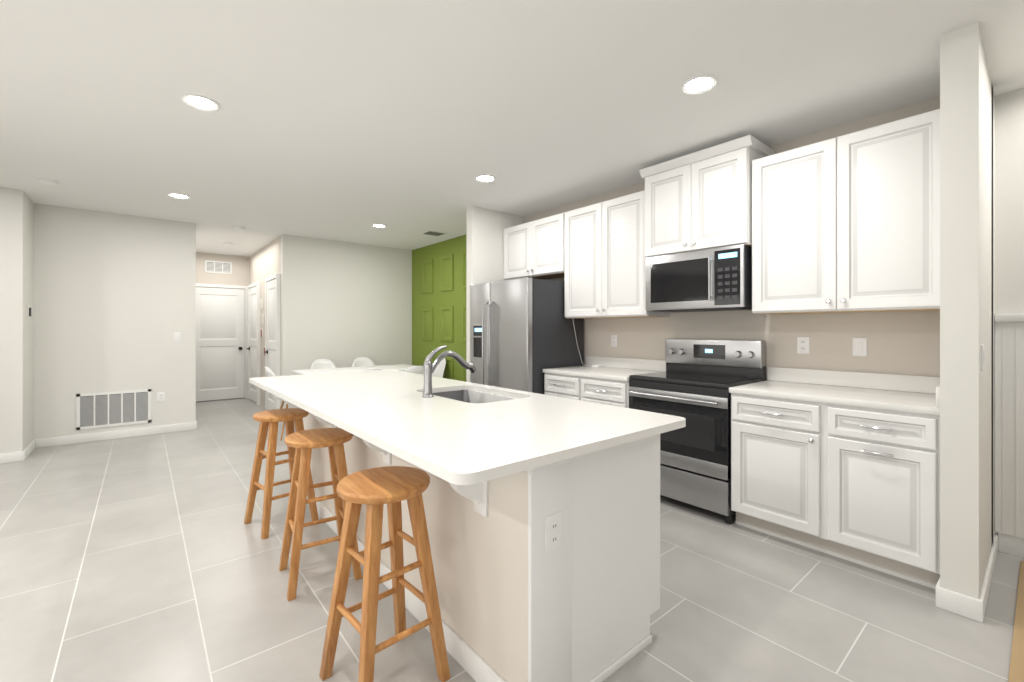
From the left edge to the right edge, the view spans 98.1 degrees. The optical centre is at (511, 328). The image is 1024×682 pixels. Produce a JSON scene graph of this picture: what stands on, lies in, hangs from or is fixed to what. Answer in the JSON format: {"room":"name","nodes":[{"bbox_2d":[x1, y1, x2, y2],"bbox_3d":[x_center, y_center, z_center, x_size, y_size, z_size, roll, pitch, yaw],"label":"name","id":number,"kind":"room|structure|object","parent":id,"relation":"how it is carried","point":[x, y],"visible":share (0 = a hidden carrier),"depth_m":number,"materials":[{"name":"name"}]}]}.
{"room":"kitchen","nodes":[
{"label":"kitchen","id":0,"kind":"room"},
{"bbox_2d":[0,187,3,453],"bbox_3d":[-6.147,-0.035,3.300,3.180,2.650,0.120,0,0,-40],"label":"wall","id":1,"kind":"structure","parent":0,"point":[1,320],"depth_m":4.26,"materials":[{"name":"white paint"}]},
{"bbox_2d":[0,451,21,463],"bbox_3d":[-5.981,1.242,3.351,3.100,0.095,0.014,0,0,-40],"label":"baseboard","id":2,"kind":"structure","parent":1,"relation":"attached to","point":[10,457],"depth_m":4.29,"materials":[{"name":"white paint"}]},
{"bbox_2d":[4,188,33,452],"bbox_3d":[-5.068,-0.035,4.583,0.120,2.650,0.710,0,0,-40],"label":"wall","id":3,"kind":"structure","parent":0,"point":[18,322],"depth_m":4.33,"materials":[{"name":"white paint"}]},
{"bbox_2d":[22,439,35,460],"bbox_3d":[-4.973,1.242,4.574,0.014,0.095,0.604,0,0,-40],"label":"baseboard","id":4,"kind":"structure","parent":3,"relation":"attached to","point":[28,449],"depth_m":4.51,"materials":[{"name":"white paint"}]},
{"bbox_2d":[28,306,30,317],"bbox_3d":[-4.973,-0.175,4.577,0.018,0.130,0.080,0,0,-40],"label":"thermostat","id":5,"kind":"object","parent":3,"relation":"attached to","point":[29,311],"visible":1,"depth_m":4.56,"materials":[{"name":"white plastic"}]},
{"bbox_2d":[196,252,248,401],"bbox_3d":[-5.384,-0.035,8.087,1.260,2.650,0.120,0,0,-40],"label":"wall","id":6,"kind":"structure","parent":0,"point":[239,276],"depth_m":8.12,"materials":[{"name":"beige paint"}]},
{"bbox_2d":[205,260,231,273],"bbox_3d":[-5.320,-1.120,8.050,0.410,0.220,0.018,0,0,-40],"label":"air vent","id":7,"kind":"object","parent":6,"relation":"in","point":[221,267],"visible":1,"depth_m":8.04,"materials":[{"name":"white metal"}]},
{"bbox_2d":[196,287,244,401],"bbox_3d":[-5.290,0.269,8.013,0.810,2.018,0.105,0,0,-40],"label":"door","id":8,"kind":"structure","parent":6,"relation":"in","point":[220,343],"depth_m":8.04,"materials":[{"name":"white paint"}]},
{"bbox_2d":[196,283,247,397],"bbox_3d":[-5.311,0.243,8.038,0.926,2.093,0.048,0,0,-40],"label":"door frame","id":9,"kind":"structure","parent":6,"relation":"attached to","point":[246,322],"depth_m":8.29,"materials":[{"name":"white paint"}]},
{"bbox_2d":[34,203,411,438],"bbox_3d":[-3.490,-0.035,6.282,4.480,2.650,0.120,0,0,-40],"label":"wall","id":10,"kind":"structure","parent":0,"point":[114,301],"depth_m":5.46,"materials":[{"name":"white paint"}]},
{"bbox_2d":[76,389,150,429],"bbox_3d":[-4.663,0.938,5.218,0.655,0.405,0.011,0,0,-40],"label":"air vent","id":11,"kind":"object","parent":10,"relation":"in","point":[106,409],"visible":1,"depth_m":5.20,"materials":[{"name":"white metal"}]},
{"bbox_2d":[36,422,195,447],"bbox_3d":[-4.613,1.242,5.259,1.416,0.095,0.014,0,0,-40],"label":"baseboard","id":12,"kind":"structure","parent":10,"relation":"attached to","point":[74,439],"depth_m":5.20,"materials":[{"name":"white paint"}]},
{"bbox_2d":[157,392,164,401],"bbox_3d":[-4.341,0.841,5.488,0.075,0.118,0.009,0,0,-40],"label":"outlet","id":13,"kind":"object","parent":10,"relation":"attached to","point":[160,396],"visible":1,"depth_m":5.49,"materials":[{"name":"white plastic"}]},
{"bbox_2d":[173,332,180,341],"bbox_3d":[-4.218,0.101,5.590,0.075,0.118,0.010,0,0,-40],"label":"light switch","id":14,"kind":"object","parent":10,"relation":"attached to","point":[176,336],"visible":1,"depth_m":5.59,"materials":[{"name":"white plastic"}]},
{"bbox_2d":[249,236,280,406],"bbox_3d":[-4.114,-0.035,7.453,0.120,2.650,2.480,0,0,-40],"label":"wall","id":15,"kind":"structure","parent":0,"point":[264,262],"depth_m":7.38,"materials":[{"name":"beige paint"}]},
{"bbox_2d":[246,286,256,402],"bbox_3d":[-4.610,0.269,7.874,0.093,2.018,0.760,0,0,-40],"label":"door","id":16,"kind":"structure","parent":15,"relation":"in","point":[252,348],"depth_m":7.88,"materials":[{"name":"white paint"}]},
{"bbox_2d":[248,282,259,404],"bbox_3d":[-4.589,0.242,7.891,0.048,2.095,0.880,0,0,-40],"label":"door frame","id":17,"kind":"structure","parent":15,"relation":"attached to","point":[257,284],"depth_m":7.56,"materials":[{"name":"white paint"}]},
{"bbox_2d":[264,279,275,409],"bbox_3d":[-3.669,0.269,6.744,0.093,2.018,0.660,0,0,-40],"label":"door","id":18,"kind":"structure","parent":15,"relation":"in","point":[270,351],"depth_m":6.76,"materials":[{"name":"white paint"}]},
{"bbox_2d":[265,274,279,409],"bbox_3d":[-3.648,0.242,6.761,0.048,2.095,0.780,0,0,-40],"label":"door frame","id":19,"kind":"structure","parent":15,"relation":"attached to","point":[273,277],"depth_m":6.47,"materials":[{"name":"white paint"}]},
{"bbox_2d":[412,235,465,380],"bbox_3d":[-0.814,-0.035,6.663,0.120,2.650,2.960,0,0,-40],"label":"wall","id":20,"kind":"structure","parent":0,"point":[437,299],"depth_m":7.00,"materials":[{"name":"green paint"}]},
{"bbox_2d":[422,251,465,381],"bbox_3d":[-0.803,-0.080,6.542,0.020,2.080,2.150,0,0,-40],"label":"panels","id":21,"kind":"object","parent":20,"relation":"attached to","point":[446,284],"depth_m":6.82,"materials":[{"name":"green paint"}]},
{"bbox_2d":[466,206,524,381],"bbox_3d":[-0.175,-0.035,5.194,0.780,2.650,0.115,0,0,-40],"label":"wall","id":22,"kind":"structure","parent":0,"point":[485,228],"depth_m":5.00,"materials":[{"name":"white paint"}]},
{"bbox_2d":[0,398,1023,681],"bbox_3d":[-2.087,1.340,2.817,8.800,0.100,13.400,0,0,-40],"label":"floor","id":23,"kind":"structure","parent":0,"point":[148,558],"depth_m":2.14,"materials":[{"name":"tile"}]},
{"bbox_2d":[265,367,287,440],"bbox_3d":[-2.705,0.868,5.387,0.520,0.850,0.451,0,0,-40],"label":"chair","id":24,"kind":"object","parent":23,"relation":"on","point":[269,372],"visible":0.17,"depth_m":5.19,"materials":[{"name":"white plastic"}]},
{"bbox_2d":[244,408,318,538],"bbox_3d":[-1.537,0.922,2.962,0.348,0.735,0.348,0,0,42],"label":"stool","id":25,"kind":"object","parent":23,"relation":"on","point":[273,418],"visible":0.83,"depth_m":2.93,"materials":[{"name":"brown wood"}]},
{"bbox_2d":[279,428,361,600],"bbox_3d":[-1.014,0.922,2.342,0.348,0.735,0.348,0,0,-34],"label":"stool","id":26,"kind":"object","parent":23,"relation":"on","point":[304,443],"visible":0.92,"depth_m":2.29,"materials":[{"name":"brown wood"}]},
{"bbox_2d":[311,359,335,368],"bbox_3d":[-2.656,0.868,6.390,0.451,0.850,0.520,0,0,-40],"label":"chair","id":27,"kind":"object","parent":23,"relation":"on","point":[321,363],"visible":0.1,"depth_m":6.57,"materials":[{"name":"white plastic"}]},
{"bbox_2d":[291,364,414,374],"bbox_3d":[-1.990,0.915,5.982,1.600,0.750,0.900,0,0,-40],"label":"dining table","id":28,"kind":"object","parent":23,"relation":"on","point":[401,367],"visible":0.19,"depth_m":5.91,"materials":[{"name":"white plastic"}]},
{"bbox_2d":[352,357,374,366],"bbox_3d":[-2.195,0.868,6.774,0.451,0.850,0.520,0,0,-40],"label":"chair","id":29,"kind":"object","parent":23,"relation":"on","point":[361,361],"visible":0.15,"depth_m":6.96,"materials":[{"name":"white plastic"}]},
{"bbox_2d":[364,368,381,370],"bbox_3d":[-1.722,0.868,5.191,0.451,0.850,0.520,0,0,-40],"label":"chair","id":30,"kind":"object","parent":23,"relation":"on","point":[372,369],"visible":0.06,"depth_m":4.99,"materials":[{"name":"white plastic"}]},
{"bbox_2d":[319,466,450,681],"bbox_3d":[-0.472,0.922,1.644,0.348,0.735,0.348,0,0,-44],"label":"stool","id":31,"kind":"object","parent":23,"relation":"on","point":[375,490],"visible":1,"depth_m":1.62,"materials":[{"name":"brown wood"}]},
{"bbox_2d":[404,366,423,374],"bbox_3d":[-1.299,0.868,5.543,0.451,0.850,0.520,0,0,-40],"label":"chair","id":32,"kind":"object","parent":23,"relation":"on","point":[417,369],"visible":0.1,"depth_m":5.34,"materials":[{"name":"white plastic"}]},
{"bbox_2d":[432,358,445,377],"bbox_3d":[-1.245,0.868,6.603,0.520,0.850,0.451,0,0,-40],"label":"chair","id":33,"kind":"object","parent":23,"relation":"on","point":[439,370],"visible":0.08,"depth_m":6.73,"materials":[{"name":"white plastic"}]},
{"bbox_2d":[279,397,659,681],"bbox_3d":[-0.568,0.846,2.633,0.939,0.889,2.735,0,0,-40],"label":"kitchen island","id":34,"kind":"object","parent":23,"relation":"on","point":[542,513],"depth_m":1.62,"materials":[{"name":"beige paint"}]},
{"bbox_2d":[249,369,685,488],"bbox_3d":[-0.626,0.385,2.595,1.130,0.030,2.910,0,0,-40],"label":"island countertop","id":35,"kind":"structure","parent":34,"relation":"on","point":[461,444],"depth_m":1.78,"materials":[{"name":"white stone"}]},
{"bbox_2d":[421,345,475,396],"bbox_3d":[-0.338,0.229,2.497,0.349,0.282,0.092,0,0,-40],"label":"faucet","id":36,"kind":"object","parent":35,"relation":"on","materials":[{"name":"silver metal"}]},
{"bbox_2d":[437,385,516,404],"bbox_3d":[-0.235,0.490,2.563,0.480,0.203,0.730,0,0,-40],"label":"sink","id":37,"kind":"object","parent":35,"relation":"in","point":[466,393],"depth_m":2.83,"materials":[{"name":"silver metal"}]},
{"bbox_2d":[544,511,561,554],"bbox_3d":[0.138,0.671,1.463,0.075,0.118,0.009,0,0,-40],"label":"outlet","id":38,"kind":"object","parent":34,"relation":"attached to","point":[552,519],"depth_m":1.46,"materials":[{"name":"white plastic"}]},
{"bbox_2d":[470,277,583,393],"bbox_3d":[0.121,0.402,4.728,0.861,1.777,0.946,0,0,-40],"label":"fridge","id":39,"kind":"object","parent":23,"relation":"on","point":[522,333],"visible":0.6,"depth_m":4.37,"materials":[{"name":"grey metal"}]},
{"bbox_2d":[544,373,628,407],"bbox_3d":[0.846,0.854,4.070,0.642,0.872,0.956,0,0,-40],"label":"base cabinet","id":40,"kind":"object","parent":23,"relation":"on","point":[602,390],"depth_m":3.81,"materials":[{"name":"white paint"}]},
{"bbox_2d":[543,365,659,380],"bbox_3d":[0.845,0.398,4.068,0.647,0.036,0.960,0,0,-40],"label":"countertop","id":41,"kind":"structure","parent":40,"relation":"on","point":[581,371],"depth_m":3.97,"materials":[{"name":"white stone"}]},
{"bbox_2d":[629,339,765,524],"bbox_3d":[1.375,0.688,3.371,0.671,1.205,0.776,0,0,-40],"label":"stove","id":42,"kind":"object","parent":23,"relation":"on","point":[694,381],"visible":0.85,"depth_m":3.17,"materials":[{"name":"silver metal"}]},
{"bbox_2d":[731,393,939,588],"bbox_3d":[1.979,0.854,2.711,0.642,0.872,0.995,0,0,-40],"label":"base cabinet","id":43,"kind":"object","parent":23,"relation":"on","point":[845,465],"depth_m":2.43,"materials":[{"name":"white paint"}]},
{"bbox_2d":[729,381,939,412],"bbox_3d":[1.976,0.398,2.711,0.647,0.036,0.998,0,0,-40],"label":"countertop","id":44,"kind":"structure","parent":43,"relation":"on","point":[886,398],"depth_m":2.60,"materials":[{"name":"white stone"}]},
{"bbox_2d":[1008,561,1023,681],"bbox_3d":[2.817,1.282,1.361,1.370,0.016,1.685,0,0,-40],"label":"jute rug","id":45,"kind":"object","parent":23,"relation":"on","point":[1016,671],"visible":0.92,"depth_m":1.82,"materials":[{"name":"beige carpet"}]},
{"bbox_2d":[0,0,1023,256],"bbox_3d":[-2.087,-1.410,2.817,8.800,0.100,13.400,0,0,-40],"label":"ceiling","id":46,"kind":"structure","parent":0,"point":[406,122],"depth_m":2.58,"materials":[{"name":"white paint"}]},
{"bbox_2d":[38,178,58,185],"bbox_3d":[-4.245,-1.342,4.064,0.136,0.036,0.136,0,0,-40],"label":"smoke detector","id":47,"kind":"object","parent":46,"relation":"attached to","point":[46,181],"visible":1,"depth_m":4.03,"materials":[{"name":"white plastic"}]},
{"bbox_2d":[167,193,190,198],"bbox_3d":[-3.400,-1.355,4.534,0.194,0.010,0.194,0,0,-40],"label":"recessed light","id":48,"kind":"object","parent":46,"relation":"in","point":[178,196],"visible":0.98,"depth_m":4.53,"materials":[{"name":"white paint"}]},
{"bbox_2d":[181,94,219,110],"bbox_3d":[-1.867,-1.355,2.662,0.194,0.010,0.194,0,0,-40],"label":"recessed light","id":49,"kind":"object","parent":46,"relation":"in","point":[200,102],"visible":1,"depth_m":2.66,"materials":[{"name":"white glass"}]},
{"bbox_2d":[233,226,244,229],"bbox_3d":[-3.637,-1.342,5.912,0.136,0.036,0.136,0,0,-40],"label":"smoke detector","id":50,"kind":"object","parent":46,"relation":"attached to","point":[239,227],"visible":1,"depth_m":5.87,"materials":[{"name":"white plastic"}]},
{"bbox_2d":[372,224,386,227],"bbox_3d":[-1.747,-1.355,5.846,0.194,0.010,0.194,0,0,-40],"label":"recessed light","id":51,"kind":"object","parent":46,"relation":"in","point":[379,225],"visible":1,"depth_m":5.84,"materials":[{"name":"white glass"}]},
{"bbox_2d":[421,230,447,235],"bbox_3d":[-1.103,-1.354,6.292,0.300,0.010,0.240,0,0,-40],"label":"ceiling vent","id":52,"kind":"object","parent":46,"relation":"in","point":[433,233],"visible":1,"depth_m":6.27,"materials":[{"name":"grey metal"}]},
{"bbox_2d":[475,175,495,182],"bbox_3d":[-0.239,-1.355,4.005,0.194,0.010,0.194,0,0,-40],"label":"recessed light","id":53,"kind":"object","parent":46,"relation":"in","point":[485,178],"visible":1,"depth_m":4.01,"materials":[{"name":"white glass"}]},
{"bbox_2d":[681,75,717,94],"bbox_3d":[1.041,-1.355,2.469,0.194,0.010,0.194,0,0,-40],"label":"recessed light","id":54,"kind":"object","parent":46,"relation":"in","point":[699,84],"visible":1,"depth_m":2.47,"materials":[{"name":"white glass"}]},
{"bbox_2d":[525,87,992,542],"bbox_3d":[1.405,-0.035,4.000,0.120,2.650,3.973,0,0,-40],"label":"wall","id":55,"kind":"structure","parent":0,"point":[904,343],"depth_m":3.10,"materials":[{"name":"beige paint"}]},
{"bbox_2d":[504,213,563,279],"bbox_3d":[0.338,-0.870,4.911,0.347,0.600,0.962,0,0,-40],"label":"upper cabinet","id":56,"kind":"object","parent":55,"relation":"attached to","point":[535,249],"depth_m":4.76,"materials":[{"name":"white paint"}]},
{"bbox_2d":[611,335,616,346],"bbox_3d":[1.006,0.116,4.378,0.009,0.118,0.075,0,0,-40],"label":"outlet","id":57,"kind":"object","parent":55,"relation":"attached to","point":[613,340],"visible":1,"depth_m":4.38,"materials":[{"name":"white plastic"}]},
{"bbox_2d":[560,192,668,318],"bbox_3d":[0.953,-0.640,4.173,0.347,1.061,0.944,0,0,-40],"label":"upper cabinet","id":58,"kind":"object","parent":55,"relation":"attached to","point":[604,274],"depth_m":4.03,"materials":[{"name":"white paint"}]},
{"bbox_2d":[573,321,600,367],"bbox_3d":[0.733,-0.093,4.431,0.205,0.941,0.290,0,0,-40],"label":"wire","id":59,"kind":"object","parent":58,"relation":"hanging from","point":[597,366],"visible":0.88,"depth_m":4.52,"materials":[{"name":"white plastic"}]},
{"bbox_2d":[640,135,771,260],"bbox_3d":[1.501,-0.950,3.477,0.397,0.730,0.810,0,0,-40],"label":"upper cabinet","id":60,"kind":"object","parent":55,"relation":"attached to","point":[702,199],"depth_m":3.30,"materials":[{"name":"white paint"}]},
{"bbox_2d":[646,244,751,311],"bbox_3d":[1.480,-0.362,3.459,0.450,0.440,0.772,0,0,-40],"label":"microwave","id":61,"kind":"object","parent":60,"relation":"attached to","point":[717,279],"visible":1,"depth_m":3.28,"materials":[{"name":"grey metal"}]},
{"bbox_2d":[586,357,939,392],"bbox_3d":[1.657,0.329,3.582,0.021,0.100,2.746,0,0,-40],"label":"backsplash","id":62,"kind":"structure","parent":55,"relation":"attached to","point":[910,383],"depth_m":2.98,"materials":[{"name":"white stone"}]},
{"bbox_2d":[797,337,808,353],"bbox_3d":[2.049,0.116,3.126,0.009,0.118,0.075,0,0,-40],"label":"outlet","id":63,"kind":"object","parent":55,"relation":"attached to","point":[802,345],"visible":1,"depth_m":3.12,"materials":[{"name":"white plastic"}]},
{"bbox_2d":[748,109,939,313],"bbox_3d":[2.097,-0.640,2.799,0.347,1.061,0.979,0,0,-40],"label":"upper cabinet","id":64,"kind":"object","parent":55,"relation":"attached to","point":[848,223],"depth_m":2.64,"materials":[{"name":"white paint"}]},
{"bbox_2d":[852,338,866,355],"bbox_3d":[2.254,0.116,2.879,0.010,0.118,0.075,0,0,-40],"label":"outlet","id":65,"kind":"object","parent":55,"relation":"attached to","point":[859,346],"visible":1,"depth_m":2.88,"materials":[{"name":"white plastic"}]},
{"bbox_2d":[940,22,991,598],"bbox_3d":[2.308,-0.035,2.247,0.737,2.650,0.124,0,0,-40],"label":"wall","id":66,"kind":"structure","parent":0,"point":[965,309],"depth_m":2.02,"materials":[{"name":"white paint"}]},
{"bbox_2d":[936,586,982,622],"bbox_3d":[2.019,1.242,2.007,0.014,0.095,0.152,0,0,-40],"label":"baseboard","id":67,"kind":"structure","parent":66,"relation":"attached to","point":[960,604],"depth_m":2.00,"materials":[{"name":"white paint"}]},
{"bbox_2d":[981,344,984,370],"bbox_3d":[2.179,0.131,2.052,0.075,0.118,0.010,0,0,-40],"label":"light switch","id":68,"kind":"object","parent":66,"relation":"attached to","point":[982,357],"visible":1,"depth_m":2.03,"materials":[{"name":"white plastic"}]},
{"bbox_2d":[979,534,997,620],"bbox_3d":[2.444,1.242,2.271,0.977,0.095,0.014,0,0,-40],"label":"baseboard","id":69,"kind":"structure","parent":66,"relation":"attached to","point":[986,586],"depth_m":2.21,"materials":[{"name":"white paint"}]},
{"bbox_2d":[992,86,994,543],"bbox_3d":[2.684,-0.035,2.558,0.240,2.650,0.120,0,0,-40],"label":"wall","id":70,"kind":"structure","parent":0,"point":[993,311],"depth_m":2.53,"materials":[{"name":"white paint"}]},
{"bbox_2d":[936,385,939,408],"bbox_3d":[2.288,0.329,2.334,0.605,0.100,0.020,0,0,-40],"label":"backsplash","id":71,"kind":"structure","parent":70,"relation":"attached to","point":[937,386],"depth_m":2.14,"materials":[{"name":"white stone"}]},
{"bbox_2d":[995,314,1023,537],"bbox_3d":[3.818,0.545,1.349,0.045,1.260,3.185,0,0,-40],"label":"wainscoting","id":72,"kind":"structure","parent":0,"point":[1009,424],"depth_m":2.53,"materials":[{"name":"white paint"}]},
{"bbox_2d":[995,88,1023,534],"bbox_3d":[3.945,-0.035,1.326,0.120,2.650,3.387,0,0,-40],"label":"wall","id":73,"kind":"structure","parent":0,"point":[1009,202],"depth_m":2.54,"materials":[{"name":"white paint"}]},
{"bbox_2d":[998,532,1023,557],"bbox_3d":[3.834,1.232,1.355,0.014,0.115,3.173,0,0,-40],"label":"baseboard","id":74,"kind":"structure","parent":73,"relation":"attached to","point":[1011,545],"depth_m":2.53,"materials":[{"name":"white paint"}]}
]}

